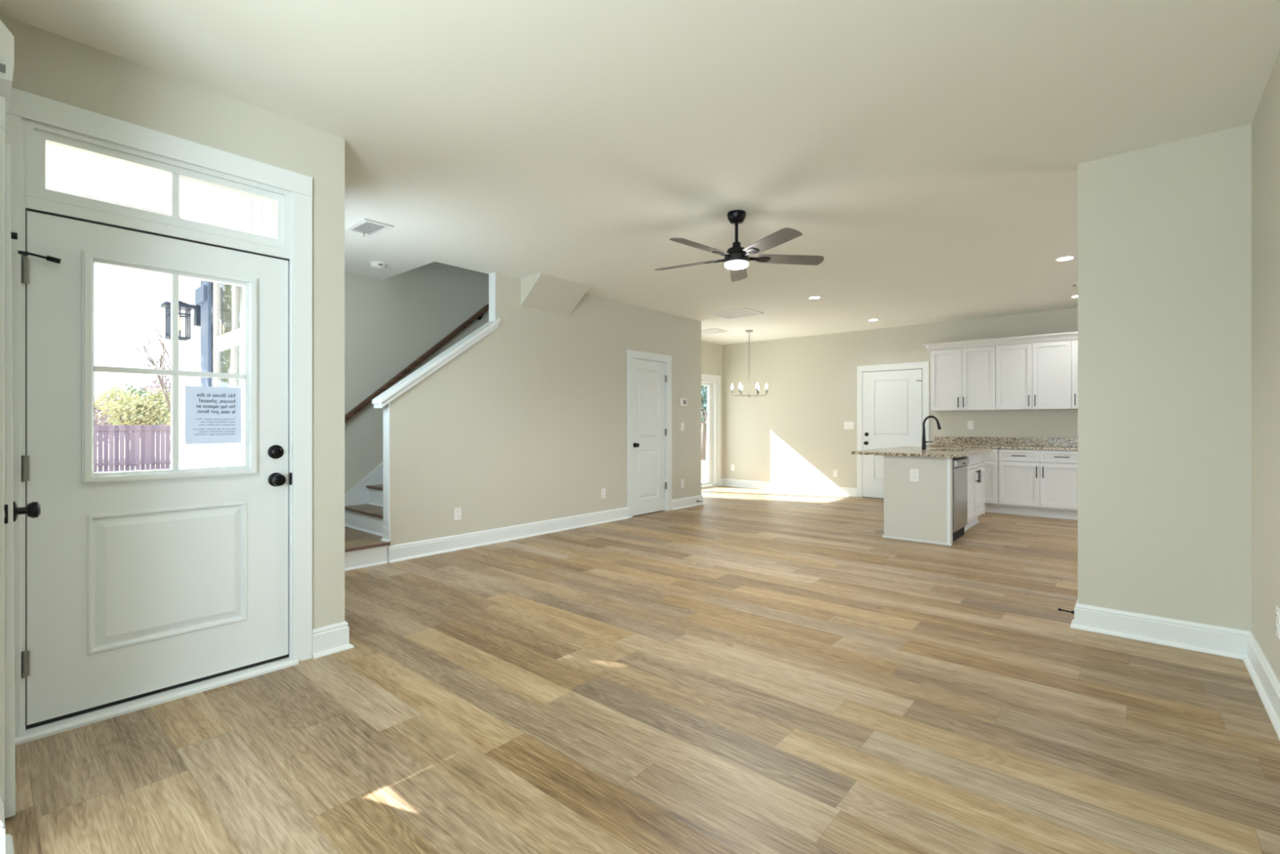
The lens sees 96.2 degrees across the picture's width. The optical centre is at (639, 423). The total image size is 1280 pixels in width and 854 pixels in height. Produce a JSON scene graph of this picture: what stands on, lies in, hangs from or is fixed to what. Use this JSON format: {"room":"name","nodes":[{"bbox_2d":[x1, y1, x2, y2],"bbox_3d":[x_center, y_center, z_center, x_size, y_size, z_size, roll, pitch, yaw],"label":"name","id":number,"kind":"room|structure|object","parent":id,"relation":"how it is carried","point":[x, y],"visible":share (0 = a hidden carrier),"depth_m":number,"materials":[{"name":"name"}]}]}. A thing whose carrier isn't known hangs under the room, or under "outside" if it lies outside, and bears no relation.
{"room":"empty living room","nodes":[
{"label":"empty living room","id":0,"kind":"room"},
{"bbox_2d":[45,143,236,222],"bbox_3d":[-3.677,-1.600,2.343,1.910,0.200,3.550,0,0,41],"label":"sky","id":1,"kind":"structure","parent":0,"point":[66,170],"depth_m":3.63,"materials":[{"name":"white"}]},
{"bbox_2d":[45,187,181,217],"bbox_3d":[-3.788,-1.419,3.647,0.040,0.159,1.380,0,0,41],"label":"beam","id":2,"kind":"structure","parent":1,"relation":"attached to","point":[49,188],"depth_m":3.86,"materials":[{"name":"white wood"}]},
{"bbox_2d":[0,13,344,629],"bbox_3d":[-2.130,-0.165,2.561,0.150,2.730,1.500,0,0,41],"label":"wall","id":3,"kind":"structure","parent":0,"point":[47,64],"depth_m":2.90,"materials":[{"name":"grey paint"}]},
{"bbox_2d":[0,87,312,808],"bbox_3d":[-1.766,-0.031,2.297,0.751,2.462,1.100,0,0,41],"label":"door frame","id":4,"kind":"structure","parent":3,"relation":"attached to","point":[27,105],"depth_m":2.52,"materials":[{"name":"white paint"}]},
{"bbox_2d":[14,117,298,745],"bbox_3d":[-2.090,0.007,2.567,0.202,2.385,0.960,0,0,41],"label":"door","id":5,"kind":"structure","parent":3,"relation":"in","point":[140,589],"depth_m":2.45,"materials":[{"name":"white paint"}]},
{"bbox_2d":[25,120,289,249],"bbox_3d":[-2.077,-1.017,2.559,0.068,0.290,0.906,0,0,41],"label":"window","id":6,"kind":"structure","parent":5,"relation":"attached to","point":[37,135],"depth_m":2.47,"materials":[{"name":"white paint"}]},
{"bbox_2d":[184,385,241,444],"bbox_3d":[-1.977,-0.040,2.665,0.001,0.264,0.215,0,0,41],"label":"paper notice","id":7,"kind":"object","parent":5,"relation":"attached to","point":[212,415],"visible":1,"depth_m":2.66,"materials":[{"name":"white paper"}]},
{"bbox_2d":[0,620,354,853],"bbox_3d":[-2.142,1.129,2.260,1.242,0.142,3.802,0,0,-1],"label":"baseboard","id":8,"kind":"structure","parent":3,"relation":"attached to","point":[335,637],"depth_m":2.98,"materials":[{"name":"white paint"}]},
{"bbox_2d":[178,193,274,468],"bbox_3d":[-2.887,0.200,3.972,2.840,3.400,0.049,0,0,41],"label":"wall","id":9,"kind":"structure","parent":0,"point":[243,213],"depth_m":4.13,"materials":[{"name":"white paint"}]},
{"bbox_2d":[160,300,200,340],"bbox_3d":[-3.355,-0.761,4.211,0.170,0.282,0.220,0,0,41],"label":"wall lantern","id":10,"kind":"object","parent":9,"relation":"attached to","point":[186,307],"visible":0.79,"depth_m":4.19,"materials":[{"name":"metal"}]},
{"bbox_2d":[195,280,211,386],"bbox_3d":[-3.106,-0.650,4.086,0.240,1.300,0.045,0,0,41],"label":"window shutter","id":11,"kind":"object","parent":9,"relation":"attached to","point":[203,293],"visible":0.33,"depth_m":4.04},
{"bbox_2d":[213,282,242,426],"bbox_3d":[-2.642,-0.530,3.735,0.840,1.100,0.030,0,0,41],"label":"porch window","id":12,"kind":"structure","parent":9,"relation":"in","point":[233,340],"depth_m":3.78,"materials":[{"name":"white"}]},
{"bbox_2d":[224,284,242,415],"bbox_3d":[-2.821,-0.165,4.048,2.840,2.730,0.150,0,0,41],"label":"wall","id":13,"kind":"structure","parent":0,"point":[228,288],"depth_m":4.05,"materials":[{"name":"grey paint"}]},
{"bbox_2d":[181,217,723,503],"bbox_3d":[-1.164,-1.450,8.032,0.150,5.300,8.350,0,0,41],"label":"wall","id":14,"kind":"structure","parent":0,"point":[390,322],"depth_m":6.18,"materials":[{"name":"grey paint"}]},
{"bbox_2d":[344,302,488,422],"bbox_3d":[-1.852,-1.451,7.041,0.102,3.479,4.150,0,0,41],"label":"handrail","id":15,"kind":"object","parent":14,"relation":"attached to","point":[365,402],"visible":0.38,"depth_m":6.27,"materials":[{"name":"brown wood"}]},
{"bbox_2d":[701,378,716,488],"bbox_3d":[0.814,0.185,10.321,0.140,2.030,1.860,0,0,41],"label":"door","id":16,"kind":"structure","parent":14,"relation":"in","point":[711,384],"depth_m":10.94,"materials":[{"name":"white paint"}]},
{"bbox_2d":[701,373,720,486],"bbox_3d":[0.875,0.138,10.271,0.023,2.125,2.071,0,0,41],"label":"door frame","id":17,"kind":"structure","parent":14,"relation":"attached to","point":[713,377],"depth_m":10.99,"materials":[{"name":"white paint"}]},
{"bbox_2d":[387,272,701,561],"bbox_3d":[-1.063,-0.165,7.153,1.150,2.730,4.730,0,0,41],"label":"wall partition","id":18,"kind":"structure","parent":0,"point":[527,424],"depth_m":6.15,"materials":[{"name":"grey paint"}]},
{"bbox_2d":[380,524,391,542],"bbox_3d":[-2.215,0.949,5.001,0.116,0.142,0.034,0,0,41],"label":"baseboard","id":19,"kind":"structure","parent":18,"relation":"attached to","point":[386,528],"depth_m":4.99,"materials":[{"name":"white paint"}]},
{"bbox_2d":[382,402,390,525],"bbox_3d":[-2.213,0.333,5.014,0.104,1.095,0.012,0,0,41],"label":"trim board","id":20,"kind":"object","parent":18,"relation":"attached to","point":[386,409],"visible":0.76,"depth_m":5.00,"materials":[{"name":"white paint"}]},
{"bbox_2d":[372,318,500,408],"bbox_3d":[-1.873,-0.602,5.406,0.175,0.933,1.215,0,0,41],"label":"wall cap","id":21,"kind":"object","parent":18,"relation":"attached to","point":[396,390],"visible":0.96,"depth_m":5.29,"materials":[{"name":"white paint"}]},
{"bbox_2d":[454,506,461,520],"bbox_3d":[-1.737,0.860,5.483,0.009,0.120,0.075,0,0,41],"label":"wall outlet","id":22,"kind":"object","parent":18,"relation":"attached to","point":[457,510],"visible":1,"depth_m":5.48,"materials":[{"name":"white plastic"}]},
{"bbox_2d":[488,272,495,321],"bbox_3d":[-1.502,-1.288,5.840,0.104,0.484,0.012,0,0,41],"label":"trim board","id":23,"kind":"object","parent":18,"relation":"attached to","point":[491,276],"visible":1,"depth_m":5.83,"materials":[{"name":"white paint"}]},
{"bbox_2d":[388,494,704,563],"bbox_3d":[-1.044,1.129,7.150,1.184,0.142,4.778,0,0,41],"label":"baseboard","id":24,"kind":"structure","parent":18,"relation":"attached to","point":[402,552],"depth_m":5.91,"materials":[{"name":"white paint"}]},
{"bbox_2d":[600,488,605,498],"bbox_3d":[-0.445,0.845,6.983,0.009,0.120,0.075,0,0,41],"label":"wall outlet","id":25,"kind":"object","parent":18,"relation":"attached to","point":[602,490],"visible":1,"depth_m":6.97,"materials":[{"name":"white plastic"}]},
{"bbox_2d":[626,349,671,517],"bbox_3d":[0.141,0.128,7.657,0.023,2.145,0.911,0,0,41],"label":"door frame","id":26,"kind":"structure","parent":18,"relation":"attached to","point":[631,353],"depth_m":7.53,"materials":[{"name":"white paint"}]},
{"bbox_2d":[632,357,666,515],"bbox_3d":[0.110,0.175,7.675,0.148,2.050,0.730,0,0,41],"label":"door","id":27,"kind":"structure","parent":18,"relation":"in","point":[649,376],"depth_m":7.68,"materials":[{"name":"white paint"}]},
{"bbox_2d":[680,422,684,431],"bbox_3d":[0.609,0.040,8.206,0.010,0.120,0.075,0,0,41],"label":"light switch","id":28,"kind":"object","parent":18,"relation":"attached to","point":[682,423],"visible":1,"depth_m":8.20,"materials":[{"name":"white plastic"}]},
{"bbox_2d":[680,479,684,487],"bbox_3d":[0.609,0.850,8.209,0.006,0.120,0.075,0,0,41],"label":"wall plate","id":29,"kind":"object","parent":18,"relation":"attached to","point":[682,480],"visible":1,"depth_m":8.20,"materials":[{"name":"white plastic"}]},
{"bbox_2d":[680,398,687,406],"bbox_3d":[0.621,-0.307,8.210,0.024,0.110,0.150,0,0,41],"label":"thermostat","id":30,"kind":"object","parent":18,"relation":"attached to","point":[683,402],"visible":1,"depth_m":8.20,"materials":[{"name":"white plastic"}]},
{"bbox_2d":[520,273,589,315],"bbox_3d":[-0.907,-1.385,6.201,0.330,0.290,0.690,0,0,41],"label":"soffit","id":31,"kind":"object","parent":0,"point":[541,291],"depth_m":6.14,"materials":[{"name":"grey paint"}]},
{"bbox_2d":[0,0,1279,345],"bbox_3d":[0.762,-1.680,3.336,9.200,0.300,13.250,0,0,41],"label":"ceiling","id":32,"kind":"structure","parent":0,"point":[930,152],"depth_m":2.87,"materials":[{"name":"white paint"}]},
{"bbox_2d":[344,217,393,237],"bbox_3d":[-2.112,-1.510,4.473,0.364,0.040,0.225,0,0,41],"label":"ceiling vent","id":33,"kind":"object","parent":32,"relation":"in","point":[366,227],"visible":0.94,"depth_m":4.47,"materials":[{"name":"white plastic"}]},
{"bbox_2d":[369,261,386,269],"bbox_3d":[-2.498,-1.506,5.479,0.145,0.048,0.144,0,0,41],"label":"smoke detector","id":34,"kind":"object","parent":32,"relation":"attached to","point":[375,264],"visible":1,"depth_m":5.43,"materials":[{"name":"white plastic"}]},
{"bbox_2d":[701,328,728,334],"bbox_3d":[1.174,-1.524,9.482,0.424,0.012,0.400,0,0,41],"label":"ceiling vent","id":35,"kind":"object","parent":32,"relation":"in","point":[713,331],"visible":0.82,"depth_m":9.46,"materials":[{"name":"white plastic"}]},
{"bbox_2d":[708,307,764,319],"bbox_3d":[1.337,-1.524,7.963,0.604,0.012,0.480,0,0,41],"label":"ceiling vent","id":36,"kind":"object","parent":32,"relation":"in","point":[740,313],"visible":1,"depth_m":7.97,"materials":[{"name":"white plastic"}]},
{"bbox_2d":[654,209,823,281],"bbox_3d":[0.665,-1.331,4.157,1.252,0.397,1.234,0,0,41],"label":"ceiling fan","id":37,"kind":"object","parent":32,"relation":"hanging from","point":[736,259],"visible":1,"depth_m":4.12,"materials":[{"name":"black metal"}]},
{"bbox_2d":[731,329,767,397],"bbox_3d":[1.789,-0.980,9.415,0.525,1.100,0.587,0,0,41],"label":"chandelier","id":38,"kind":"object","parent":32,"relation":"hanging from","point":[740,388],"visible":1,"depth_m":9.40,"materials":[{"name":"silver metal"}]},
{"bbox_2d":[807,295,822,298],"bbox_3d":[2.108,-1.525,6.935,0.168,0.008,0.168,0,0,41],"label":"recessed light","id":39,"kind":"object","parent":32,"relation":"in","point":[812,296],"visible":1,"depth_m":6.93,"materials":[{"name":"white plastic"}]},
{"bbox_2d":[866,318,879,320],"bbox_3d":[3.422,-1.525,8.430,0.168,0.008,0.168,0,0,41],"label":"recessed light","id":40,"kind":"object","parent":32,"relation":"in","point":[872,319],"visible":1,"depth_m":8.39,"materials":[{"name":"white plastic"}]},
{"bbox_2d":[1053,255,1075,261],"bbox_3d":[3.921,-1.525,5.301,0.168,0.008,0.168,0,0,41],"label":"recessed light","id":41,"kind":"object","parent":32,"relation":"in","point":[1066,257],"visible":1,"depth_m":5.29,"materials":[{"name":"white plastic"}]},
{"bbox_2d":[1068,282,1077,286],"bbox_3d":[4.752,-1.515,6.281,0.100,0.030,0.100,0,0,41],"label":"ceiling fitting","id":42,"kind":"object","parent":32,"relation":"attached to","point":[1076,283],"visible":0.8,"depth_m":6.27,"materials":[{"name":"white plastic"}]},
{"bbox_2d":[1069,294,1077,297],"bbox_3d":[5.230,-1.525,6.859,0.168,0.008,0.168,0,0,41],"label":"recessed light","id":43,"kind":"object","parent":32,"relation":"in","point":[1074,295],"visible":0.42,"depth_m":6.88,"materials":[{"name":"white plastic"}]},
{"bbox_2d":[4,485,1279,853],"bbox_3d":[0.762,1.300,3.336,9.200,0.200,13.250,0,0,41],"label":"floor","id":44,"kind":"structure","parent":0,"point":[744,670],"depth_m":2.32,"materials":[{"name":"brown wood"}]},
{"bbox_2d":[344,462,390,570],"bbox_3d":[-1.820,-0.383,6.254,1.177,3.166,4.500,0,0,41],"label":"staircase","id":45,"kind":"structure","parent":44,"relation":"on","point":[363,521],"depth_m":5.42,"materials":[{"name":"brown wood"}]},
{"bbox_2d":[882,452,985,546],"bbox_3d":[3.389,0.766,6.515,0.687,0.868,1.744,0,0,41],"label":"kitchen island","id":46,"kind":"object","parent":44,"relation":"on","point":[921,511],"visible":0.86,"depth_m":5.91,"materials":[{"name":"grey paint"}]},
{"bbox_2d":[910,468,919,481],"bbox_3d":[2.810,0.526,5.876,0.088,0.128,0.009,0,0,41],"label":"wall outlet","id":47,"kind":"object","parent":46,"relation":"attached to","point":[914,473],"visible":1,"depth_m":5.88,"materials":[{"name":"white plastic"}]},
{"bbox_2d":[851,446,992,457],"bbox_3d":[3.286,0.315,6.604,1.027,0.030,1.825,0,0,41],"label":"island countertop","id":48,"kind":"structure","parent":46,"relation":"on","point":[951,452],"depth_m":6.17,"materials":[{"name":"stone"}]},
{"bbox_2d":[921,415,942,449],"bbox_3d":[3.390,0.102,6.682,0.216,0.396,0.054,0,0,41],"label":"kitchen faucet","id":49,"kind":"object","parent":48,"relation":"on","point":[923,442],"visible":1,"depth_m":6.71,"materials":[{"name":"black metal"}]},
{"bbox_2d":[952,456,968,542],"bbox_3d":[3.115,0.769,6.170,0.636,0.862,0.615,0,0,41],"label":"dishwasher","id":50,"kind":"object","parent":44,"relation":"on","point":[960,464],"visible":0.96,"depth_m":5.94,"materials":[{"name":"silver metal"}]},
{"bbox_2d":[958,447,999,513],"bbox_3d":[4.612,0.766,8.151,0.897,0.868,0.627,0,0,41],"label":"base cabinet","id":51,"kind":"object","parent":44,"relation":"on","point":[992,505],"visible":0.09,"depth_m":7.71,"materials":[{"name":"white paint"}]},
{"bbox_2d":[925,435,1077,450],"bbox_3d":[5.293,0.260,7.583,2.720,0.143,0.600,0,0,41],"label":"countertop","id":52,"kind":"structure","parent":51,"relation":"on","point":[995,442],"depth_m":7.94,"materials":[{"name":"stone"}]},
{"bbox_2d":[998,448,1077,519],"bbox_3d":[5.299,0.766,7.559,0.915,0.868,0.627,0,0,41],"label":"base cabinet","id":53,"kind":"object","parent":44,"relation":"on","point":[1032,482],"visible":0.89,"depth_m":7.37,"materials":[{"name":"white paint"}]},
{"bbox_2d":[723,307,1077,488],"bbox_3d":[4.905,-0.165,8.412,8.850,2.730,0.150,0,0,41],"label":"wall","id":54,"kind":"structure","parent":0,"point":[794,433],"depth_m":9.82,"materials":[{"name":"grey paint"}]},
{"bbox_2d":[730,464,734,470],"bbox_3d":[1.774,0.835,11.005,0.075,0.120,0.009,0,0,41],"label":"wall outlet","id":55,"kind":"object","parent":54,"relation":"attached to","point":[732,466],"visible":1,"depth_m":11.00,"materials":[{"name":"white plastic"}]},
{"bbox_2d":[720,478,857,497],"bbox_3d":[1.812,1.129,9.388,2.589,0.142,2.410,0,0,41],"label":"baseboard","id":56,"kind":"structure","parent":54,"relation":"attached to","point":[816,489],"depth_m":10.20,"materials":[{"name":"white paint"}]},
{"bbox_2d":[833,469,837,476],"bbox_3d":[3.297,0.835,9.694,0.075,0.120,0.009,0,0,41],"label":"wall outlet","id":57,"kind":"object","parent":54,"relation":"attached to","point":[835,471],"visible":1,"depth_m":9.69,"materials":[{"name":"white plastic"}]},
{"bbox_2d":[844,421,853,429],"bbox_3d":[3.469,0.025,9.541,0.165,0.125,0.015,0,0,41],"label":"light switch","id":58,"kind":"object","parent":54,"relation":"attached to","point":[847,424],"visible":1,"depth_m":9.54,"materials":[{"name":"white plastic"}]},
{"bbox_2d":[862,368,922,498],"bbox_3d":[3.969,0.175,9.071,0.923,2.050,0.078,0,0,41],"label":"door","id":59,"kind":"structure","parent":54,"relation":"in","point":[892,400],"depth_m":9.15,"materials":[{"name":"white paint"}]},
{"bbox_2d":[857,361,928,497],"bbox_3d":[3.988,0.125,9.093,1.091,2.150,0.023,0,0,41],"label":"door frame","id":60,"kind":"structure","parent":54,"relation":"attached to","point":[924,365],"depth_m":9.28,"materials":[{"name":"white paint"}]},
{"bbox_2d":[930,345,999,411],"bbox_3d":[4.669,-0.634,8.274,0.823,0.885,0.367,0,0,41],"label":"upper cabinet","id":61,"kind":"object","parent":54,"relation":"attached to","point":[964,379],"visible":0.98,"depth_m":8.15,"materials":[{"name":"white paint"}]},
{"bbox_2d":[922,331,1077,351],"bbox_3d":[5.289,-1.122,7.715,2.658,0.088,0.404,0,0,41],"label":"crown molding","id":62,"kind":"structure","parent":61,"relation":"attached to","point":[1064,335],"depth_m":7.79,"materials":[{"name":"white paint"}]},
{"bbox_2d":[967,421,973,429],"bbox_3d":[4.822,0.018,8.379,0.075,0.120,0.009,0,0,41],"label":"wall outlet","id":63,"kind":"object","parent":54,"relation":"attached to","point":[970,424],"visible":1,"depth_m":8.38,"materials":[{"name":"white plastic"}]},
{"bbox_2d":[933,435,1077,446],"bbox_3d":[5.481,0.244,7.799,2.718,0.113,0.028,0,0,41],"label":"backsplash","id":64,"kind":"structure","parent":54,"relation":"attached to","point":[1051,442],"depth_m":8.05,"materials":[{"name":"stone"}]},
{"bbox_2d":[995,339,1071,410],"bbox_3d":[5.299,-0.634,7.731,0.838,0.885,0.367,0,0,41],"label":"upper cabinet","id":65,"kind":"object","parent":54,"relation":"attached to","point":[1037,375],"visible":0.98,"depth_m":7.61,"materials":[{"name":"white paint"}]},
{"bbox_2d":[1071,339,1077,408],"bbox_3d":[5.944,-0.634,7.175,0.862,0.885,0.367,0,0,41],"label":"upper cabinet","id":66,"kind":"object","parent":54,"relation":"attached to","point":[1074,342],"visible":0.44,"depth_m":7.33,"materials":[{"name":"white paint"}]},
{"bbox_2d":[1077,123,1251,631],"bbox_3d":[3.853,-0.165,2.369,3.255,2.730,0.120,0,0,41],"label":"wall","id":67,"kind":"structure","parent":0,"point":[1164,231],"depth_m":3.13,"materials":[{"name":"grey paint"}]},
{"bbox_2d":[1057,608,1074,614],"bbox_3d":[2.596,1.138,3.494,0.028,0.028,0.086,0,0,-41],"label":"door stop","id":68,"kind":"object","parent":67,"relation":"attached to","point":[1059,609],"visible":0.79,"depth_m":3.49,"materials":[{"name":"black metal"}]},
{"bbox_2d":[1070,600,1250,659],"bbox_3d":[2.863,1.129,3.200,0.739,0.142,0.154,0,0,41],"label":"baseboard","id":69,"kind":"structure","parent":67,"relation":"attached to","point":[1193,636],"depth_m":3.13,"materials":[{"name":"white paint"}]},
{"bbox_2d":[1251,51,1279,681],"bbox_3d":[0.599,-0.165,-0.087,0.120,2.730,7.850,0,0,41],"label":"wall","id":70,"kind":"structure","parent":0,"point":[1265,124],"depth_m":2.59,"materials":[{"name":"grey paint"}]},
{"bbox_2d":[1243,631,1279,739],"bbox_3d":[0.573,1.129,0.001,0.034,0.142,7.750,0,0,41],"label":"baseboard","id":71,"kind":"structure","parent":70,"relation":"attached to","point":[1266,682],"depth_m":2.53,"materials":[{"name":"white paint"}]},
{"bbox_2d":[1275,605,1279,639],"bbox_3d":[2.622,0.815,2.361,0.009,0.120,0.075,0,0,41],"label":"wall outlet","id":72,"kind":"object","parent":70,"relation":"attached to","point":[1277,609],"visible":1,"depth_m":2.35,"materials":[{"name":"white plastic"}]},
{"bbox_3d":[-2.104,-0.165,1.786,0.900,2.730,0.120,0,0,41],"label":"wall","id":73,"kind":"structure","parent":0,"visible":0},
{"bbox_2d":[0,19,13,111],"bbox_3d":[-2.024,-1.134,1.825,0.261,0.182,0.042,0,0,41],"label":"wall fixture","id":74,"kind":"object","parent":73,"relation":"attached to","point":[6,38],"visible":0.99,"depth_m":1.75,"materials":[{"name":"white plastic"}]},
{"bbox_2d":[4,143,40,818],"bbox_3d":[-2.117,0.173,1.942,0.596,2.030,0.098,0,0,41],"label":"door","id":75,"kind":"structure","parent":73,"relation":"in","point":[33,509],"depth_m":1.73,"materials":[{"name":"white paint"}]},
{"label":"outside","id":76,"kind":"structure","parent":0,"visible":0},
{"bbox_2d":[97,436,706,475],"bbox_3d":[-19.230,1.960,29.769,92.000,0.280,120.000,0,0,41],"label":"ground","id":77,"kind":"structure","parent":76,"point":[704,473],"depth_m":28.25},
{"bbox_2d":[93,389,135,447],"bbox_3d":[-28.352,-0.004,29.810,4.087,3.678,3.420,0,0,41],"label":"dense tree","id":78,"kind":"object","parent":77,"relation":"on","point":[103,422],"visible":0.14,"depth_m":29.80,"materials":[{"name":"green plant"}]},
{"bbox_2d":[93,424,170,472],"bbox_3d":[-17.360,0.876,24.256,0.070,1.889,38.088,0,0,41],"label":"wooden fence","id":79,"kind":"object","parent":77,"relation":"on","point":[124,435],"visible":0.08,"depth_m":21.92,"materials":[{"name":"purple wood"}]},
{"bbox_2d":[93,386,170,466],"bbox_3d":[-21.832,0.089,24.901,2.948,3.494,2.411,0,0,-28],"label":"dense tree","id":80,"kind":"object","parent":77,"relation":"on","point":[151,413],"visible":0.88,"depth_m":24.65,"materials":[{"name":"green plant"}]},
{"bbox_2d":[107,383,170,435],"bbox_3d":[-24.280,-0.067,28.154,2.436,3.802,2.797,0,0,41],"label":"dense tree","id":81,"kind":"object","parent":77,"relation":"on","point":[140,392],"visible":0.12,"depth_m":28.01,"materials":[{"name":"green plant"}]},
{"bbox_2d":[128,323,170,413],"bbox_3d":[-11.774,-0.514,15.304,2.982,4.669,1.791,0,0,-10],"label":"bare tree","id":82,"kind":"object","parent":77,"relation":"on","point":[162,357],"visible":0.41,"depth_m":15.08,"materials":[{"name":"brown plant"}]},
{"bbox_2d":[141,374,170,436],"bbox_3d":[-29.325,-0.616,36.096,4.059,4.895,4.018,0,0,19],"label":"dense tree","id":83,"kind":"object","parent":77,"relation":"on","point":[153,387],"visible":0.05,"depth_m":34.95,"materials":[{"name":"green plant"}]},
{"bbox_2d":[701,385,706,471],"bbox_3d":[2.685,-0.757,21.632,3.780,5.173,3.358,0,0,41],"label":"dense tree","id":84,"kind":"object","parent":77,"relation":"on","point":[704,390],"visible":0.03,"depth_m":21.88,"materials":[{"name":"green plant"}]},
{"bbox_2d":[701,385,706,460],"bbox_3d":[3.359,-1.186,28.962,4.868,6.030,5.116,0,0,41],"label":"dense tree","id":85,"kind":"object","parent":77,"relation":"on","point":[704,433],"visible":0.02,"depth_m":28.80,"materials":[{"name":"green plant"}]},
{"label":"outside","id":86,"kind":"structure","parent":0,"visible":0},
{"bbox_2d":[701,475,706,482],"bbox_3d":[-0.056,1.540,11.731,3.000,0.560,5.300,0,0,41],"label":"floor","id":87,"kind":"structure","parent":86,"point":[704,478],"depth_m":13.17,"materials":[{"name":"concrete"}]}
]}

